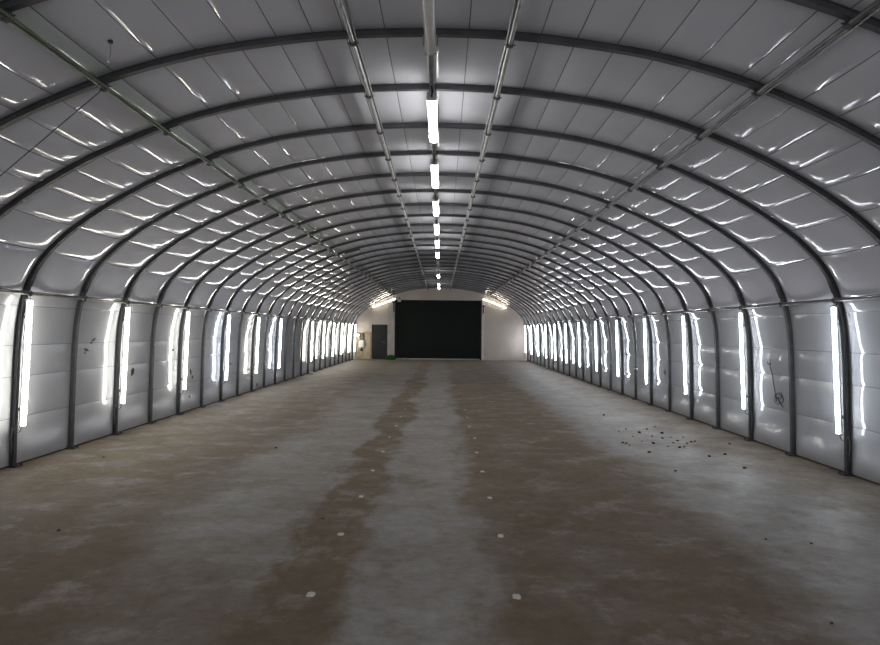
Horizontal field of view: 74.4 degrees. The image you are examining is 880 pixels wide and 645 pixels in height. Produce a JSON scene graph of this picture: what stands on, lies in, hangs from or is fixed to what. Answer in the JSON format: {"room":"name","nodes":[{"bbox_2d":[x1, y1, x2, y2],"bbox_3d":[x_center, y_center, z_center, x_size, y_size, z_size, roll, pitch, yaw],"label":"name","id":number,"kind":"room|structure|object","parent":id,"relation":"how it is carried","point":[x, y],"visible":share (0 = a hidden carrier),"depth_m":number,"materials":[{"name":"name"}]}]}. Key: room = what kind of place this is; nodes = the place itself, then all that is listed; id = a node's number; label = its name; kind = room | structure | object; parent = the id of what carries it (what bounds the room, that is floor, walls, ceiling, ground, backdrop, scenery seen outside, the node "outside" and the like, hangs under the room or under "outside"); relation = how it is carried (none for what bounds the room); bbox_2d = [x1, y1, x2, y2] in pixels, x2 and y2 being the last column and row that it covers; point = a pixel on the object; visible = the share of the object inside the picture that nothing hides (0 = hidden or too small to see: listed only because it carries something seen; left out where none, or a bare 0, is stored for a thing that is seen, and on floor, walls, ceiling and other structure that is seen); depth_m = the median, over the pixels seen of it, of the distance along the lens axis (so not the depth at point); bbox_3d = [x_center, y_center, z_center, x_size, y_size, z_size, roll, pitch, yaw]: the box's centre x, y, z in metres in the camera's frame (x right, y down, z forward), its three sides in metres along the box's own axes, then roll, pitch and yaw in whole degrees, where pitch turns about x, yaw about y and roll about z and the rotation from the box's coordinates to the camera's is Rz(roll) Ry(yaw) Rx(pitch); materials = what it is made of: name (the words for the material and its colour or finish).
{"room":"empty storage hangar","nodes":[
{"label":"empty storage hangar","id":0,"kind":"room"},
{"bbox_2d":[0,293,354,468],"bbox_3d":[-5.052,0.816,16.140,0.156,2.105,35.450,0,-1,0],"label":"wall","id":1,"kind":"structure","parent":0,"point":[45,432],"depth_m":9.12,"materials":[{"name":"grey metal"}]},
{"bbox_2d":[10,298,32,452],"bbox_3d":[-5.046,0.636,7.003,0.198,1.859,0.082,1,-1,-11],"label":"lamp","id":2,"kind":"object","parent":1,"relation":"attached to","point":[29,303],"visible":1,"depth_m":6.99,"materials":[{"name":"white plastic"}]},
{"bbox_2d":[21,301,32,425],"bbox_3d":[-4.997,0.489,7.013,0.044,1.510,0.058,3,-1,0],"label":"diffuser","id":3,"kind":"object","parent":2,"relation":"attached to","point":[29,304],"depth_m":6.99,"materials":[{"name":"white plastic"}]},
{"bbox_2d":[114,306,129,423],"bbox_3d":[-5.035,0.669,9.187,0.198,1.859,0.082,1,-1,-11],"label":"lamp","id":4,"kind":"object","parent":1,"relation":"attached to","point":[122,390],"visible":1,"depth_m":9.17,"materials":[{"name":"white plastic"}]},
{"bbox_2d":[121,308,129,402],"bbox_3d":[-4.986,0.521,9.196,0.044,1.510,0.058,3,-1,0],"label":"diffuser","id":5,"kind":"object","parent":4,"relation":"attached to","point":[127,310],"depth_m":9.18,"materials":[{"name":"white plastic"}]},
{"bbox_2d":[0,288,356,323],"bbox_3d":[-4.908,-0.179,18.350,0.053,0.082,30.999,0,-1,0],"label":"rail","id":6,"kind":"object","parent":1,"relation":"attached to","point":[29,293],"visible":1,"depth_m":9.10,"materials":[{"name":"grey metal"}]},
{"bbox_2d":[177,311,189,405],"bbox_3d":[-5.024,0.701,11.371,0.198,1.859,0.082,1,-1,-11],"label":"lamp","id":7,"kind":"object","parent":1,"relation":"attached to","point":[186,322],"visible":1,"depth_m":11.36,"materials":[{"name":"white plastic"}]},
{"bbox_2d":[183,312,189,388],"bbox_3d":[-4.975,0.554,11.380,0.044,1.510,0.058,3,-1,0],"label":"diffuser","id":8,"kind":"object","parent":7,"relation":"attached to","point":[186,322],"depth_m":11.36,"materials":[{"name":"white plastic"}]},
{"bbox_2d":[220,314,230,393],"bbox_3d":[-5.013,0.733,13.554,0.198,1.859,0.082,1,-1,-11],"label":"lamp","id":9,"kind":"object","parent":1,"relation":"attached to","point":[228,315],"visible":1,"depth_m":13.54,"materials":[{"name":"white"}]},
{"bbox_2d":[225,315,229,379],"bbox_3d":[-4.964,0.586,13.564,0.044,1.510,0.058,3,-1,0],"label":"diffuser","id":10,"kind":"object","parent":9,"relation":"attached to","point":[228,316],"depth_m":13.54,"materials":[{"name":"white plastic"}]},
{"bbox_2d":[251,316,259,384],"bbox_3d":[-5.002,0.765,15.738,0.198,1.859,0.082,1,-1,-11],"label":"lamp","id":11,"kind":"object","parent":1,"relation":"attached to","point":[258,318],"visible":1,"depth_m":15.72,"materials":[{"name":"white"}]},
{"bbox_2d":[255,317,259,372],"bbox_3d":[-4.953,0.618,15.748,0.044,1.510,0.058,3,-1,0],"label":"diffuser","id":12,"kind":"object","parent":11,"relation":"attached to","point":[258,319],"depth_m":15.72,"materials":[{"name":"white plastic"}]},
{"bbox_2d":[275,318,281,370],"bbox_3d":[-4.991,0.797,17.922,0.198,1.859,0.082,1,-1,-11],"label":"lamp","id":13,"kind":"object","parent":1,"relation":"attached to","point":[280,325],"visible":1,"depth_m":17.91,"materials":[{"name":"white"}]},
{"bbox_2d":[278,319,281,367],"bbox_3d":[-4.942,0.650,17.931,0.044,1.510,0.058,3,-1,0],"label":"diffuser","id":14,"kind":"object","parent":13,"relation":"attached to","point":[280,328],"depth_m":17.91,"materials":[{"name":"white"}]},
{"bbox_2d":[308,321,313,361],"bbox_3d":[-4.969,0.861,22.289,0.198,1.859,0.082,1,-1,-11],"label":"lamp","id":15,"kind":"object","parent":1,"relation":"attached to","point":[310,355],"visible":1,"depth_m":22.27,"materials":[{"name":"white"}]},
{"bbox_2d":[311,321,313,360],"bbox_3d":[-4.920,0.714,22.299,0.044,1.510,0.058,3,-1,0],"label":"diffuser","id":16,"kind":"object","parent":15,"relation":"attached to","point":[312,321],"depth_m":22.28,"materials":[{"name":"white"}]},
{"bbox_2d":[320,322,324,359],"bbox_3d":[-4.958,0.893,24.473,0.198,1.859,0.082,1,-1,-11],"label":"lamp","id":17,"kind":"object","parent":1,"relation":"attached to","point":[322,353],"visible":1,"depth_m":24.46,"materials":[{"name":"white"}]},
{"bbox_2d":[322,322,324,357],"bbox_3d":[-4.909,0.746,24.483,0.044,1.510,0.058,3,-1,0],"label":"diffuser","id":18,"kind":"object","parent":17,"relation":"attached to","point":[324,322],"depth_m":24.46,"materials":[{"name":"white"}]},
{"bbox_2d":[330,322,334,357],"bbox_3d":[-4.947,0.925,26.657,0.198,1.859,0.082,1,-1,-11],"label":"lamp","id":19,"kind":"object","parent":1,"relation":"attached to","point":[333,322],"visible":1,"depth_m":26.64,"materials":[{"name":"white"}]},
{"bbox_2d":[332,323,334,355],"bbox_3d":[-4.898,0.778,26.666,0.044,1.510,0.058,3,-1,0],"label":"diffuser","id":20,"kind":"object","parent":19,"relation":"attached to","point":[333,323],"depth_m":26.64,"materials":[{"name":"white"}]},
{"bbox_2d":[339,323,342,355],"bbox_3d":[-4.936,0.958,28.840,0.198,1.859,0.082,1,-1,-11],"label":"lamp","id":21,"kind":"object","parent":1,"relation":"attached to","point":[342,323],"visible":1,"depth_m":28.83,"materials":[{"name":"white"}]},
{"bbox_2d":[347,324,349,353],"bbox_3d":[-4.925,0.990,31.024,0.198,1.859,0.082,1,-1,-11],"label":"lamp","id":22,"kind":"object","parent":1,"relation":"attached to","point":[349,324],"visible":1,"depth_m":31.01,"materials":[{"name":"white"}]},
{"bbox_2d":[352,324,355,356],"bbox_3d":[-4.914,1.022,33.208,0.198,1.859,0.082,1,-1,-11],"label":"lamp","id":23,"kind":"object","parent":1,"relation":"attached to","point":[355,324],"visible":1,"depth_m":33.20,"materials":[{"name":"white"}]},
{"bbox_2d":[0,0,879,323],"bbox_3d":[-0.061,-1.237,16.145,9.867,2.107,35.450,0,-1,0],"label":"ceiling","id":24,"kind":"structure","parent":0,"point":[757,40],"depth_m":6.29,"materials":[{"name":"silver painted sheet metal"}]},
{"bbox_2d":[108,40,112,57],"bbox_3d":[-2.503,-2.076,4.404,0.041,0.140,0.036,0,-1,0],"label":"ceiling hook","id":25,"kind":"object","parent":24,"relation":"attached to","point":[110,42],"visible":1,"depth_m":4.40,"materials":[{"name":"black metal"}]},
{"bbox_2d":[337,0,428,289],"bbox_3d":[-0.720,-2.143,18.358,0.113,0.056,31.000,0,-1,0],"label":"rail","id":26,"kind":"structure","parent":24,"relation":"attached to","point":[353,42],"depth_m":5.92,"materials":[{"name":"grey metal"}]},
{"bbox_2d":[450,0,522,289],"bbox_3d":[0.591,-2.125,18.351,0.095,0.061,31.000,0,-1,0],"label":"rail","id":27,"kind":"structure","parent":24,"relation":"attached to","point":[509,43],"depth_m":5.91,"materials":[{"name":"grey metal"}]},
{"bbox_2d":[0,359,879,644],"bbox_3d":[-0.088,1.916,16.149,10.700,0.001,35.550,0,-1,0],"label":"floor","id":28,"kind":"structure","parent":0,"point":[191,527],"depth_m":5.00,"materials":[{"name":"concrete"}]},
{"bbox_2d":[306,592,315,596],"bbox_3d":[-0.820,1.724,3.679,0.053,0.005,0.068,0,-1,3],"label":"floor marker","id":29,"kind":"object","parent":28,"relation":"on","point":[309,594],"visible":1,"depth_m":3.67,"materials":[{"name":"paint"}]},
{"bbox_2d":[385,355,394,359],"bbox_3d":[-2.879,1.996,33.506,0.642,0.301,0.356,0,-1,0],"label":"cloth","id":30,"kind":"object","parent":28,"relation":"on","point":[389,357],"visible":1,"depth_m":33.41,"materials":[{"name":"fabric"}]},
{"bbox_2d":[6,122,853,475],"bbox_3d":[-0.116,-0.317,6.995,10.130,4.196,0.123,0,-1,0],"label":"rib","id":31,"kind":"object","parent":28,"relation":"on","point":[31,278],"visible":0.99,"depth_m":7.00,"materials":[{"name":"grey metal"}]},
{"bbox_2d":[66,151,797,455],"bbox_3d":[-0.111,-0.300,8.087,10.130,4.196,0.123,0,-1,0],"label":"rib","id":32,"kind":"object","parent":28,"relation":"on","point":[87,283],"visible":0.99,"depth_m":8.09,"materials":[{"name":"grey metal"}]},
{"bbox_2d":[0,7,394,296],"bbox_3d":[-2.732,-1.768,18.362,0.099,0.078,30.999,0,-1,0],"label":"rail","id":33,"kind":"structure","parent":32,"relation":"attached to","point":[6,16],"depth_m":5.15,"materials":[{"name":"grey metal"}]},
{"bbox_2d":[0,89,102,175],"bbox_3d":[-3.944,-0.495,4.284,2.494,2.912,0.007,1,-1,-23],"label":"cable","id":34,"kind":"object","parent":33,"relation":"hanging from","point":[101,89],"visible":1,"depth_m":4.65,"materials":[{"name":"grey metal"}]},
{"bbox_2d":[428,56,438,266],"bbox_3d":[-0.070,-2.135,17.694,0.070,0.132,29.680,0,-1,0],"label":"rail","id":35,"kind":"object","parent":32,"relation":"attached to","point":[430,58],"visible":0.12,"depth_m":5.43,"materials":[{"name":"grey metal"}]},
{"bbox_2d":[422,0,437,55],"bbox_3d":[-0.078,-2.217,3.990,0.122,0.095,1.446,0,-1,0],"label":"ceiling lamp","id":36,"kind":"object","parent":35,"relation":"attached to","point":[428,6],"visible":1,"depth_m":4.28,"materials":[{"name":"white metal"}]},
{"bbox_2d":[426,86,438,142],"bbox_3d":[-0.077,-2.185,6.180,0.122,0.095,1.446,0,-1,0],"label":"ceiling lamp","id":37,"kind":"object","parent":35,"relation":"attached to","point":[431,98],"visible":1,"depth_m":5.99,"materials":[{"name":"white plastic"}]},
{"bbox_2d":[427,101,437,142],"bbox_3d":[-0.077,-2.174,6.253,0.092,0.075,1.240,0,-1,0],"label":"diffuser","id":38,"kind":"object","parent":37,"relation":"attached to","point":[432,105],"depth_m":6.17,"materials":[{"name":"white plastic"}]},
{"bbox_2d":[430,156,438,188],"bbox_3d":[-0.076,-2.153,8.370,0.122,0.095,1.446,0,-1,0],"label":"ceiling lamp","id":39,"kind":"object","parent":35,"relation":"attached to","point":[434,163],"visible":1,"depth_m":8.17,"materials":[{"name":"white"}]},
{"bbox_2d":[431,165,437,187],"bbox_3d":[-0.076,-2.142,8.443,0.092,0.075,1.240,0,-1,0],"label":"diffuser","id":40,"kind":"object","parent":39,"relation":"attached to","point":[434,168],"depth_m":8.37,"materials":[{"name":"white"}]},
{"bbox_2d":[432,195,438,215],"bbox_3d":[-0.075,-2.121,10.560,0.122,0.095,1.446,0,-1,0],"label":"ceiling lamp","id":41,"kind":"object","parent":35,"relation":"attached to","point":[435,200],"visible":1,"depth_m":10.30,"materials":[{"name":"white"}]},
{"bbox_2d":[433,202,438,215],"bbox_3d":[-0.074,-2.110,10.633,0.092,0.075,1.240,0,-1,0],"label":"diffuser","id":42,"kind":"object","parent":41,"relation":"attached to","point":[435,204],"depth_m":10.65,"materials":[{"name":"white"}]},
{"bbox_2d":[434,220,439,234],"bbox_3d":[-0.074,-2.089,12.750,0.122,0.095,1.446,0,-1,0],"label":"ceiling lamp","id":43,"kind":"object","parent":35,"relation":"attached to","point":[436,223],"visible":1,"depth_m":12.58,"materials":[{"name":"white"}]},
{"bbox_2d":[434,225,438,234],"bbox_3d":[-0.073,-2.078,12.822,0.092,0.075,1.240,0,-1,0],"label":"diffuser","id":44,"kind":"object","parent":43,"relation":"attached to","point":[436,231],"depth_m":12.86,"materials":[{"name":"white"}]},
{"bbox_2d":[435,237,439,247],"bbox_3d":[-0.072,-2.057,14.939,0.122,0.095,1.446,0,-1,0],"label":"ceiling lamp","id":45,"kind":"object","parent":35,"relation":"attached to","point":[437,245],"visible":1,"depth_m":14.68,"materials":[{"name":"white"}]},
{"bbox_2d":[435,249,439,257],"bbox_3d":[-0.071,-2.025,17.129,0.122,0.095,1.446,0,-1,0],"label":"ceiling lamp","id":46,"kind":"object","parent":35,"relation":"attached to","point":[437,251],"visible":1,"depth_m":16.70,"materials":[{"name":"white"}]},
{"bbox_2d":[488,0,879,296],"bbox_3d":[2.704,-1.702,18.334,0.092,0.068,30.999,0,-1,0],"label":"rail","id":47,"kind":"structure","parent":32,"relation":"attached to","point":[849,25],"depth_m":4.88,"materials":[{"name":"grey metal"}]},
{"bbox_2d":[111,172,754,440],"bbox_3d":[-0.105,-0.284,9.179,10.130,4.196,0.123,0,-1,0],"label":"rib","id":48,"kind":"object","parent":28,"relation":"on","point":[153,259],"visible":0.98,"depth_m":9.18,"materials":[{"name":"grey metal"}]},
{"bbox_2d":[146,189,720,428],"bbox_3d":[-0.100,-0.268,10.271,10.130,4.196,0.123,0,-1,0],"label":"rib","id":49,"kind":"object","parent":28,"relation":"on","point":[162,294],"visible":0.99,"depth_m":10.27,"materials":[{"name":"grey metal"}]},
{"bbox_2d":[175,203,694,419],"bbox_3d":[-0.094,-0.252,11.362,10.130,4.196,0.123,0,-1,0],"label":"rib","id":50,"kind":"object","parent":28,"relation":"on","point":[233,255],"visible":0.98,"depth_m":11.36,"materials":[{"name":"grey metal"}]},
{"bbox_2d":[198,214,671,411],"bbox_3d":[-0.089,-0.236,12.454,10.130,4.196,0.123,0,-1,0],"label":"rib","id":51,"kind":"object","parent":28,"relation":"on","point":[231,276],"visible":0.96,"depth_m":12.46,"materials":[{"name":"grey metal"}]},
{"bbox_2d":[219,223,652,404],"bbox_3d":[-0.083,-0.220,13.546,10.130,4.196,0.123,0,-1,0],"label":"rib","id":52,"kind":"object","parent":28,"relation":"on","point":[419,224],"visible":0.94,"depth_m":13.55,"materials":[{"name":"grey metal"}]},
{"bbox_2d":[249,238,623,394],"bbox_3d":[-0.072,-0.188,15.730,10.130,4.196,0.123,0,-1,0],"label":"rib","id":53,"kind":"object","parent":28,"relation":"on","point":[420,239],"visible":0.95,"depth_m":15.73,"materials":[{"name":"grey metal"}]},
{"bbox_2d":[236,231,637,399],"bbox_3d":[-0.077,-0.204,14.638,10.130,4.196,0.123,0,-1,0],"label":"rib","id":54,"kind":"object","parent":28,"relation":"on","point":[422,232],"visible":0.96,"depth_m":14.64,"materials":[{"name":"grey metal"}]},
{"bbox_2d":[262,244,611,390],"bbox_3d":[-0.067,-0.172,16.822,10.130,4.196,0.123,0,-1,0],"label":"rib","id":55,"kind":"object","parent":28,"relation":"on","point":[422,245],"visible":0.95,"depth_m":16.82,"materials":[{"name":"grey metal"}]},
{"bbox_2d":[274,250,600,386],"bbox_3d":[-0.061,-0.156,17.914,10.130,4.196,0.123,0,-1,0],"label":"rib","id":56,"kind":"object","parent":28,"relation":"on","point":[525,264],"visible":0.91,"depth_m":17.92,"materials":[{"name":"grey metal"}]},
{"bbox_2d":[292,258,583,380],"bbox_3d":[-0.050,-0.124,20.097,10.130,4.196,0.123,0,-1,0],"label":"rib","id":57,"kind":"object","parent":28,"relation":"on","point":[555,291],"visible":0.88,"depth_m":20.10,"materials":[{"name":"grey metal"}]},
{"bbox_2d":[284,254,592,383],"bbox_3d":[-0.056,-0.140,19.005,10.130,4.196,0.123,0,-1,0],"label":"rib","id":58,"kind":"object","parent":28,"relation":"on","point":[328,279],"visible":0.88,"depth_m":19.01,"materials":[{"name":"grey metal"}]},
{"bbox_2d":[300,262,576,377],"bbox_3d":[-0.044,-0.108,21.189,10.130,4.196,0.123,0,-1,0],"label":"rib","id":59,"kind":"object","parent":28,"relation":"on","point":[422,262],"visible":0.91,"depth_m":21.19,"materials":[{"name":"grey metal"}]},
{"bbox_2d":[307,266,569,375],"bbox_3d":[-0.039,-0.092,22.281,10.130,4.196,0.123,0,-1,0],"label":"rib","id":60,"kind":"object","parent":28,"relation":"on","point":[414,266],"visible":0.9,"depth_m":22.28,"materials":[{"name":"grey metal"}]},
{"bbox_2d":[313,269,563,373],"bbox_3d":[-0.034,-0.076,23.373,10.130,4.196,0.123,0,-1,0],"label":"rib","id":61,"kind":"object","parent":28,"relation":"on","point":[416,269],"visible":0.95,"depth_m":23.37,"materials":[{"name":"grey metal"}]},
{"bbox_2d":[319,271,558,371],"bbox_3d":[-0.028,-0.060,24.465,10.130,4.196,0.123,0,-1,0],"label":"rib","id":62,"kind":"object","parent":28,"relation":"on","point":[429,271],"visible":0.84,"depth_m":24.46,"materials":[{"name":"grey metal"}]},
{"bbox_2d":[325,274,553,369],"bbox_3d":[-0.022,-0.044,25.557,10.130,4.196,0.123,0,-1,0],"label":"rib","id":63,"kind":"object","parent":28,"relation":"on","point":[421,274],"visible":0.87,"depth_m":25.56,"materials":[{"name":"grey metal"}]},
{"bbox_2d":[329,276,549,368],"bbox_3d":[-0.017,-0.028,26.648,10.130,4.196,0.123,0,-1,0],"label":"rib","id":64,"kind":"object","parent":28,"relation":"on","point":[427,276],"visible":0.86,"depth_m":26.65,"materials":[{"name":"grey metal"}]},
{"bbox_2d":[334,278,544,366],"bbox_3d":[-0.011,-0.012,27.740,10.130,4.196,0.123,0,-1,0],"label":"rib","id":65,"kind":"object","parent":28,"relation":"on","point":[432,278],"visible":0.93,"depth_m":27.74,"materials":[{"name":"grey metal"}]},
{"bbox_2d":[338,280,540,365],"bbox_3d":[-0.006,0.004,28.832,10.130,4.196,0.123,0,-1,0],"label":"rib","id":66,"kind":"object","parent":28,"relation":"on","point":[432,280],"visible":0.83,"depth_m":28.83,"materials":[{"name":"grey metal"}]},
{"bbox_2d":[345,284,533,362],"bbox_3d":[0.005,0.036,31.016,10.130,4.196,0.123,0,-1,0],"label":"rib","id":67,"kind":"object","parent":28,"relation":"on","point":[424,284],"visible":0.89,"depth_m":31.02,"materials":[{"name":"grey metal"}]},
{"bbox_2d":[348,286,530,361],"bbox_3d":[0.011,0.053,32.108,10.130,4.196,0.123,0,-1,0],"label":"rib","id":68,"kind":"object","parent":28,"relation":"on","point":[420,286],"visible":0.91,"depth_m":32.11,"materials":[{"name":"grey"}]},
{"bbox_2d":[0,28,879,149],"bbox_3d":[-0.127,-0.349,4.811,10.130,4.196,0.123,0,-1,0],"label":"rib","id":69,"kind":"object","parent":28,"relation":"on","point":[40,105],"visible":0.93,"depth_m":4.82,"materials":[{"name":"grey metal"}]},
{"bbox_2d":[0,84,879,244],"bbox_3d":[-0.122,-0.333,5.903,10.130,4.196,0.123,0,-1,0],"label":"rib","id":70,"kind":"object","parent":28,"relation":"on","point":[35,189],"visible":0.98,"depth_m":5.92,"materials":[{"name":"grey metal"}]},
{"bbox_2d":[0,0,879,34],"bbox_3d":[-0.133,-0.365,3.719,10.130,4.196,0.123,0,-1,0],"label":"rib","id":71,"kind":"object","parent":28,"relation":"on","point":[837,10],"visible":0.87,"depth_m":3.72,"materials":[{"name":"grey metal"}]},
{"bbox_2d":[342,282,537,364],"bbox_3d":[0.000,0.021,29.924,10.130,4.196,0.123,0,-1,0],"label":"rib","id":72,"kind":"object","parent":28,"relation":"on","point":[428,282],"visible":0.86,"depth_m":29.92,"materials":[{"name":"grey metal"}]},
{"bbox_2d":[352,287,527,360],"bbox_3d":[0.016,0.069,33.200,10.130,4.196,0.123,0,-1,0],"label":"rib","id":73,"kind":"object","parent":28,"relation":"on","point":[428,287],"visible":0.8,"depth_m":33.20,"materials":[{"name":"grey"}]},
{"bbox_2d":[512,594,520,598],"bbox_3d":[0.485,1.735,3.672,0.053,0.005,0.068,0,-1,3],"label":"floor marker","id":74,"kind":"object","parent":28,"relation":"on","point":[515,596],"visible":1,"depth_m":3.67,"materials":[{"name":"paint"}]},
{"bbox_2d":[354,288,525,360],"bbox_3d":[0.020,0.078,33.953,10.040,4.200,0.200,0,-1,0],"label":"wall","id":75,"kind":"structure","parent":0,"point":[504,329],"depth_m":33.85,"materials":[{"name":"paint"}]},
{"bbox_2d":[356,332,370,358],"bbox_3d":[-4.479,1.347,33.823,0.845,1.560,0.063,0,-1,0],"label":"plywood panel","id":76,"kind":"object","parent":75,"relation":"attached to","point":[365,354],"visible":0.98,"depth_m":33.82,"materials":[{"name":"beige wood"}]},
{"bbox_2d":[359,333,364,350],"bbox_3d":[-4.561,1.135,33.744,0.320,1.040,0.152,0,-1,0],"label":"box","id":77,"kind":"object","parent":76,"relation":"attached to","point":[361,342],"visible":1,"depth_m":33.68,"materials":[{"name":"grey"}]},
{"bbox_2d":[372,324,387,358],"bbox_3d":[-3.526,1.131,33.912,0.920,2.030,0.126,0,-1,0],"label":"door","id":78,"kind":"structure","parent":75,"relation":"in","point":[379,332],"depth_m":33.91,"materials":[{"name":"paint"}]},
{"bbox_2d":[387,300,394,355],"bbox_3d":[-2.846,0.411,33.832,0.400,3.480,0.060,0,-1,0],"label":"trim","id":79,"kind":"structure","parent":75,"relation":"attached to","point":[391,315],"depth_m":33.80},
{"bbox_2d":[395,300,481,359],"bbox_3d":[-0.105,0.436,33.943,5.070,3.480,0.090,0,-1,0],"label":"door","id":80,"kind":"structure","parent":75,"relation":"in","point":[424,329],"depth_m":33.97,"materials":[{"name":"black metal"}]},
{"bbox_2d":[482,300,484,359],"bbox_3d":[2.514,0.437,33.800,0.150,3.520,0.070,0,-1,0],"label":"trim","id":81,"kind":"structure","parent":75,"relation":"attached to","point":[483,301],"depth_m":33.77,"materials":[{"name":"white paint"}]},
{"bbox_2d":[525,298,879,484],"bbox_3d":[4.894,0.901,16.089,0.156,2.105,35.450,0,-1,0],"label":"wall","id":82,"kind":"structure","parent":0,"point":[817,441],"depth_m":8.69,"materials":[{"name":"grey metal"}]},
{"bbox_2d":[530,325,533,358],"bbox_3d":[4.918,1.075,30.973,0.198,1.859,0.082,0,-1,12],"label":"lamp","id":83,"kind":"object","parent":82,"relation":"attached to","point":[530,325],"visible":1,"depth_m":30.96,"materials":[{"name":"white"}]},
{"bbox_2d":[537,325,540,361],"bbox_3d":[4.907,1.042,28.790,0.198,1.859,0.082,0,-1,12],"label":"lamp","id":84,"kind":"object","parent":82,"relation":"attached to","point":[537,325],"visible":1,"depth_m":28.78,"materials":[{"name":"white"}]},
{"bbox_2d":[545,324,548,364],"bbox_3d":[4.896,1.010,26.606,0.198,1.859,0.082,0,-1,12],"label":"lamp","id":85,"kind":"object","parent":82,"relation":"attached to","point":[545,324],"visible":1,"depth_m":26.59,"materials":[{"name":"white"}]},
{"bbox_2d":[554,324,556,360],"bbox_3d":[4.885,0.978,24.422,0.198,1.859,0.082,0,-1,12],"label":"lamp","id":86,"kind":"object","parent":82,"relation":"attached to","point":[554,324],"visible":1,"depth_m":24.41,"materials":[{"name":"white"}]},
{"bbox_2d":[554,324,555,359],"bbox_3d":[4.838,0.830,24.432,0.032,1.510,0.042,-2,-1,0],"label":"diffuser","id":87,"kind":"object","parent":86,"relation":"attached to","point":[554,324],"depth_m":24.41,"materials":[{"name":"white"}]},
{"bbox_2d":[565,323,569,371],"bbox_3d":[4.874,0.946,22.238,0.198,1.859,0.082,0,-1,12],"label":"lamp","id":88,"kind":"object","parent":82,"relation":"attached to","point":[565,323],"visible":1,"depth_m":22.23,"materials":[{"name":"white"}]},
{"bbox_2d":[565,324,566,362],"bbox_3d":[4.827,0.798,22.248,0.032,1.510,0.042,-2,-1,0],"label":"diffuser","id":89,"kind":"object","parent":88,"relation":"attached to","point":[565,324],"depth_m":22.23,"materials":[{"name":"white"}]},
{"bbox_2d":[578,322,581,367],"bbox_3d":[4.863,0.914,20.055,0.198,1.859,0.082,0,-1,12],"label":"lamp","id":90,"kind":"object","parent":82,"relation":"attached to","point":[579,328],"visible":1,"depth_m":20.05,"materials":[{"name":"white"}]},
{"bbox_2d":[578,323,579,365],"bbox_3d":[4.816,0.766,20.065,0.032,1.510,0.042,-2,-1,0],"label":"diffuser","id":91,"kind":"object","parent":90,"relation":"attached to","point":[578,323],"depth_m":20.05,"materials":[{"name":"white"}]},
{"bbox_2d":[594,321,600,380],"bbox_3d":[4.852,0.882,17.871,0.198,1.859,0.082,0,-1,12],"label":"lamp","id":92,"kind":"object","parent":82,"relation":"attached to","point":[597,364],"visible":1,"depth_m":17.86,"materials":[{"name":"white"}]},
{"bbox_2d":[595,322,596,370],"bbox_3d":[4.805,0.734,17.881,0.032,1.510,0.042,-2,-1,0],"label":"diffuser","id":93,"kind":"object","parent":92,"relation":"attached to","point":[595,322],"depth_m":17.86,"materials":[{"name":"white"}]},
{"bbox_2d":[615,320,622,388],"bbox_3d":[4.841,0.850,15.687,0.198,1.859,0.082,0,-1,12],"label":"lamp","id":94,"kind":"object","parent":82,"relation":"attached to","point":[617,327],"visible":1,"depth_m":15.68,"materials":[{"name":"white"}]},
{"bbox_2d":[616,321,618,375],"bbox_3d":[4.794,0.702,15.697,0.032,1.510,0.042,-2,-1,0],"label":"diffuser","id":95,"kind":"object","parent":94,"relation":"attached to","point":[617,340],"depth_m":15.68,"materials":[{"name":"white"}]},
{"bbox_2d":[643,318,651,397],"bbox_3d":[4.830,0.818,13.503,0.198,1.859,0.082,0,-1,12],"label":"lamp","id":96,"kind":"object","parent":82,"relation":"attached to","point":[644,319],"visible":1,"depth_m":13.49,"materials":[{"name":"white"}]},
{"bbox_2d":[643,319,646,383],"bbox_3d":[4.783,0.670,13.514,0.032,1.510,0.042,-2,-1,0],"label":"diffuser","id":97,"kind":"object","parent":96,"relation":"attached to","point":[645,327],"depth_m":13.50,"materials":[{"name":"white"}]},
{"bbox_2d":[682,315,691,408],"bbox_3d":[4.819,0.786,11.320,0.198,1.859,0.082,0,-1,12],"label":"lamp","id":98,"kind":"object","parent":82,"relation":"attached to","point":[684,326],"visible":1,"depth_m":11.31,"materials":[{"name":"white plastic"}]},
{"bbox_2d":[682,316,686,393],"bbox_3d":[4.772,0.638,11.330,0.032,1.510,0.042,-2,-1,0],"label":"diffuser","id":99,"kind":"object","parent":98,"relation":"attached to","point":[684,326],"depth_m":11.31,"materials":[{"name":"white plastic"}]},
{"bbox_2d":[524,294,879,324],"bbox_3d":[4.790,-0.096,18.300,0.053,0.082,30.999,0,-1,0],"label":"rail","id":100,"kind":"object","parent":82,"relation":"attached to","point":[875,296],"visible":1,"depth_m":8.75,"materials":[{"name":"grey metal"}]},
{"bbox_2d":[738,311,752,428],"bbox_3d":[4.808,0.753,9.136,0.198,1.859,0.082,0,-1,12],"label":"lamp","id":101,"kind":"object","parent":82,"relation":"attached to","point":[741,317],"visible":1,"depth_m":9.13,"materials":[{"name":"white plastic"}]},
{"bbox_2d":[739,313,744,408],"bbox_3d":[4.761,0.606,9.146,0.032,1.510,0.042,-2,-1,0],"label":"diffuser","id":102,"kind":"object","parent":101,"relation":"attached to","point":[741,318],"depth_m":9.13,"materials":[{"name":"white plastic"}]},
{"bbox_2d":[767,360,783,406],"bbox_3d":[4.888,0.881,8.454,0.038,0.698,0.375,1,-1,-2],"label":"wire","id":103,"kind":"object","parent":82,"relation":"hanging from","point":[778,398],"visible":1,"depth_m":8.43,"materials":[{"name":"grey"}]},
{"bbox_2d":[830,305,850,460],"bbox_3d":[4.797,0.721,6.952,0.198,1.859,0.082,0,-1,12],"label":"lamp","id":104,"kind":"object","parent":82,"relation":"attached to","point":[835,328],"visible":1,"depth_m":6.94,"materials":[{"name":"glass"},{"name":"plastic"},{"name":"metal"}]},
{"bbox_2d":[831,307,839,433],"bbox_3d":[4.750,0.573,6.962,0.032,1.510,0.042,-2,-1,0],"label":"diffuser","id":105,"kind":"object","parent":104,"relation":"attached to","point":[835,328],"depth_m":6.95,"materials":[{"name":"white plastic"}]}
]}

